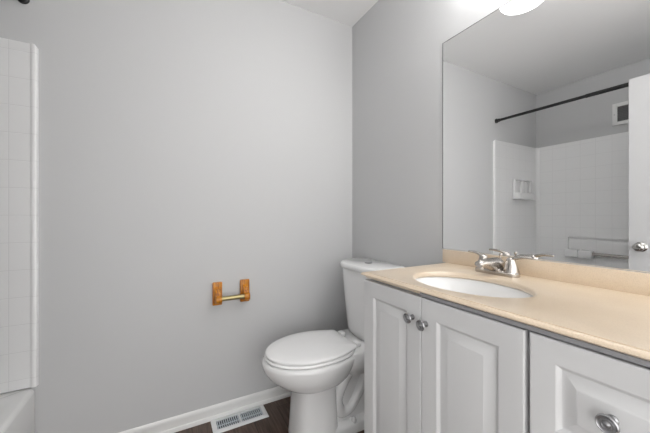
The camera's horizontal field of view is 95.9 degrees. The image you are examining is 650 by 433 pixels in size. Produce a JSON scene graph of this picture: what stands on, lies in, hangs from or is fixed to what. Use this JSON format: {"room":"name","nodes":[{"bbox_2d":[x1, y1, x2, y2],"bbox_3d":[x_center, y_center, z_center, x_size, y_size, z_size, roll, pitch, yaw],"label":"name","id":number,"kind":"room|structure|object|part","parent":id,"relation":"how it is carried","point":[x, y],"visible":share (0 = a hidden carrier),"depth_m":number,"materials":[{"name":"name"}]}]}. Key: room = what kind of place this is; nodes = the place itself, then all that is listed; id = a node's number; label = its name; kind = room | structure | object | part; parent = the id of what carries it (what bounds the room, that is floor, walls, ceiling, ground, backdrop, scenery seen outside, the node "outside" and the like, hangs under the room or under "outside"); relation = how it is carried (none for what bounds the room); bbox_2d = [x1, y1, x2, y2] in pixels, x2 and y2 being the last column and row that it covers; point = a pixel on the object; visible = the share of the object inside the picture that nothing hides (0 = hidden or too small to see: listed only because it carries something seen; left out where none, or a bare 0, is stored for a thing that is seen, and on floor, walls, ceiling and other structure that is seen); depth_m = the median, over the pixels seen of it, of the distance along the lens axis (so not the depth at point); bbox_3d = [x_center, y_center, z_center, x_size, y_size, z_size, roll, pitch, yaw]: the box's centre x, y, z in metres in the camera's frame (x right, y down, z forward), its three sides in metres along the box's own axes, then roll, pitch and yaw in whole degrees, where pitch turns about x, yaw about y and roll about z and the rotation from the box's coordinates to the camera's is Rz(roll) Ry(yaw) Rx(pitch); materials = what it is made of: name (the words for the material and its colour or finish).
{"room":"bathroom","nodes":[
{"label":"bathroom","id":0,"kind":"room"},
{"bbox_2d":[0,0,351,432],"bbox_3d":[-0.891,-0.102,1.511,2.607,2.433,0.100,0,0,-29],"label":"wall","id":1,"kind":"structure","parent":0,"point":[185,147],"depth_m":1.53,"materials":[{"name":"grey paint"}]},
{"bbox_2d":[18,0,29,3],"bbox_3d":[-0.872,-0.909,0.494,0.042,0.062,1.704,0,0,-29],"label":"shower rod","id":2,"kind":"object","parent":1,"relation":"attached to","point":[20,1],"visible":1,"depth_m":1.24,"materials":[{"name":"black metal"}]},
{"bbox_2d":[119,386,290,432],"bbox_3d":[-0.524,1.075,1.649,1.631,0.079,0.008,0,0,-29],"label":"baseboard","id":3,"kind":"structure","parent":1,"relation":"attached to","point":[184,421],"depth_m":1.60,"materials":[{"name":"white paint"}]},
{"bbox_2d":[212,279,249,305],"bbox_3d":[-0.510,0.425,1.615,0.200,0.125,0.080,0,0,-29],"label":"toilet paper holder","id":4,"kind":"object","parent":1,"relation":"attached to","point":[244,295],"visible":1,"depth_m":1.60,"materials":[{"name":"brown wood"}]},
{"bbox_3d":[-0.572,0.434,1.572,0.029,0.092,0.064,0,0,-29],"label":"wood arm","id":5,"kind":"part","parent":4,"relation":"part of","materials":[{"name":"brown wood"}]},
{"bbox_3d":[-0.441,0.434,1.643,0.029,0.092,0.064,0,0,-29],"label":"wood arm","id":6,"kind":"part","parent":4,"relation":"part of","materials":[{"name":"brown wood"}]},
{"bbox_2d":[175,396,363,432],"bbox_3d":[0.345,1.155,0.076,3.407,0.080,3.803,0,0,-29],"label":"floor","id":7,"kind":"structure","parent":0,"point":[278,411],"depth_m":1.57,"materials":[{"name":"brown wood"}]},
{"bbox_2d":[0,389,34,432],"bbox_3d":[-1.167,0.925,0.335,0.750,0.380,1.696,0,0,-29],"label":"bathtub","id":8,"kind":"object","parent":7,"relation":"on","point":[17,408],"visible":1,"depth_m":1.16,"materials":[{"name":"white ceramic"}]},
{"bbox_2d":[0,37,37,392],"bbox_3d":[-1.173,-0.003,0.330,0.782,1.459,1.704,0,0,-29],"label":"tub surround","id":9,"kind":"object","parent":8,"relation":"on","point":[18,60],"visible":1,"depth_m":1.23,"materials":[{"name":"tile"}]},
{"bbox_2d":[210,405,268,432],"bbox_3d":[-0.466,1.109,1.609,0.291,0.012,0.116,0,0,-29],"label":"floor vent","id":10,"kind":"object","parent":7,"relation":"in","point":[232,421],"visible":1,"depth_m":1.60,"materials":[{"name":"white metal"}]},
{"bbox_2d":[262,258,403,432],"bbox_3d":[0.026,0.690,1.560,0.728,0.850,0.412,0,0,-29],"label":"toilet","id":11,"kind":"object","parent":7,"relation":"on","point":[322,370],"visible":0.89,"depth_m":1.46,"materials":[{"name":"white ceramic"}]},
{"bbox_3d":[-0.081,0.685,1.502,0.462,0.016,0.358,0,0,-29],"label":"seat","id":12,"kind":"part","parent":11,"relation":"part of","materials":[{"name":"white plastic"}]},
{"bbox_3d":[-0.085,0.664,1.500,0.444,0.023,0.354,0,0,-29],"label":"lid","id":13,"kind":"part","parent":11,"relation":"part of","materials":[{"name":"white plastic"}]},
{"bbox_3d":[0.247,0.495,1.680,0.220,0.384,0.388,0,0,-29],"label":"tank","id":14,"kind":"part","parent":11,"relation":"part of","materials":[{"name":"white ceramic"}]},
{"bbox_3d":[0.243,0.286,1.678,0.236,0.034,0.412,0,0,-29],"label":"tank lid","id":15,"kind":"part","parent":11,"relation":"part of","materials":[{"name":"white ceramic"}]},
{"bbox_2d":[364,278,649,432],"bbox_3d":[0.550,0.671,0.849,0.503,0.888,0.856,0,0,-29],"label":"vanity cabinet","id":16,"kind":"object","parent":7,"relation":"on","point":[432,364],"visible":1,"depth_m":0.70,"materials":[{"name":"white wood"}]},
{"bbox_3d":[0.224,0.619,0.998,0.018,0.756,0.282,0,0,-29],"label":"door","id":17,"kind":"part","parent":16,"relation":"part of","materials":[{"name":"white wood"}]},
{"bbox_3d":[0.257,0.309,0.891,0.027,0.032,0.032,0,0,-29],"label":"knob","id":18,"kind":"part","parent":16,"relation":"part of","materials":[{"name":"grey metal"}]},
{"bbox_3d":[0.282,0.314,0.845,0.027,0.032,0.032,0,0,-29],"label":"knob","id":19,"kind":"part","parent":16,"relation":"part of","materials":[{"name":"grey metal"}]},
{"bbox_3d":[0.361,0.619,0.748,0.018,0.756,0.284,0,0,-29],"label":"door","id":20,"kind":"part","parent":16,"relation":"part of","materials":[{"name":"white wood"}]},
{"bbox_2d":[361,249,649,360],"bbox_3d":[0.556,0.193,0.858,0.487,0.079,0.885,0,0,-29],"label":"countertop","id":21,"kind":"structure","parent":16,"relation":"on","point":[608,308],"depth_m":0.77,"materials":[{"name":"beige stone"}]},
{"bbox_2d":[415,277,532,297],"bbox_3d":[0.457,0.305,0.939,0.308,0.144,0.404,0,0,-29],"label":"sink basin","id":22,"kind":"object","parent":21,"relation":"in","point":[467,286],"visible":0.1,"depth_m":1.06,"materials":[{"name":"white porcelain"}]},
{"bbox_2d":[468,250,532,277],"bbox_3d":[0.633,0.174,1.075,0.175,0.075,0.175,0,0,17],"label":"bathroom faucet","id":23,"kind":"object","parent":21,"relation":"on","point":[494,266],"visible":1,"depth_m":1.03,"materials":[{"name":"silver metal"}]},
{"bbox_3d":[0.590,0.149,1.147,0.022,0.024,0.070,0,0,-29],"label":"lever","id":24,"kind":"part","parent":23,"relation":"part of","materials":[{"name":"silver metal"}]},
{"bbox_3d":[0.605,0.172,1.119,0.051,0.052,0.051,0,0,-29],"label":"handle","id":25,"kind":"part","parent":23,"relation":"part of","materials":[{"name":"silver metal"}]},
{"bbox_3d":[0.591,0.178,1.054,0.140,0.054,0.052,0,0,-29],"label":"spout","id":26,"kind":"part","parent":23,"relation":"part of","materials":[{"name":"silver metal"}]},
{"bbox_3d":[0.629,0.203,1.074,0.054,0.018,0.158,0,0,-29],"label":"plate","id":27,"kind":"part","parent":23,"relation":"part of","materials":[{"name":"silver metal"}]},
{"bbox_3d":[0.653,0.172,1.030,0.051,0.052,0.051,0,0,-29],"label":"handle","id":28,"kind":"part","parent":23,"relation":"part of","materials":[{"name":"silver metal"}]},
{"bbox_3d":[0.668,0.149,1.002,0.022,0.024,0.070,0,0,-29],"label":"lever","id":29,"kind":"part","parent":23,"relation":"part of","materials":[{"name":"silver metal"}]},
{"bbox_3d":[0.495,0.353,0.501,0.018,0.224,0.260,0,0,-29],"label":"drawer","id":30,"kind":"part","parent":16,"relation":"part of","materials":[{"name":"white wood"}]},
{"bbox_3d":[0.475,0.345,0.490,0.027,0.032,0.032,0,0,-29],"label":"knob","id":31,"kind":"part","parent":16,"relation":"part of","materials":[{"name":"grey metal"}]},
{"bbox_2d":[281,0,377,26],"bbox_3d":[0.345,-1.358,0.076,3.407,0.080,3.803,0,0,-29],"label":"ceiling","id":32,"kind":"structure","parent":0,"point":[348,12],"depth_m":1.85,"materials":[{"name":"white paint"}]},
{"bbox_2d":[352,0,647,272],"bbox_3d":[0.737,-0.102,1.142,0.100,2.433,2.103,0,0,-29],"label":"wall","id":33,"kind":"structure","parent":0,"point":[397,44],"depth_m":1.62,"materials":[{"name":"grey paint"}]},
{"bbox_2d":[442,0,649,272],"bbox_3d":[0.782,-0.329,0.951,0.002,0.961,0.963,0,0,-29],"label":"wall mirror","id":34,"kind":"object","parent":33,"relation":"attached to","point":[546,103],"visible":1,"depth_m":0.99,"materials":[{"name":"clear glass"}]},
{"bbox_2d":[443,249,649,295],"bbox_3d":[0.762,0.183,0.970,0.019,0.060,0.885,0,0,-29],"label":"backsplash","id":35,"kind":"structure","parent":33,"relation":"attached to","point":[633,282],"depth_m":0.91,"materials":[{"name":"beige stone"}]}
]}

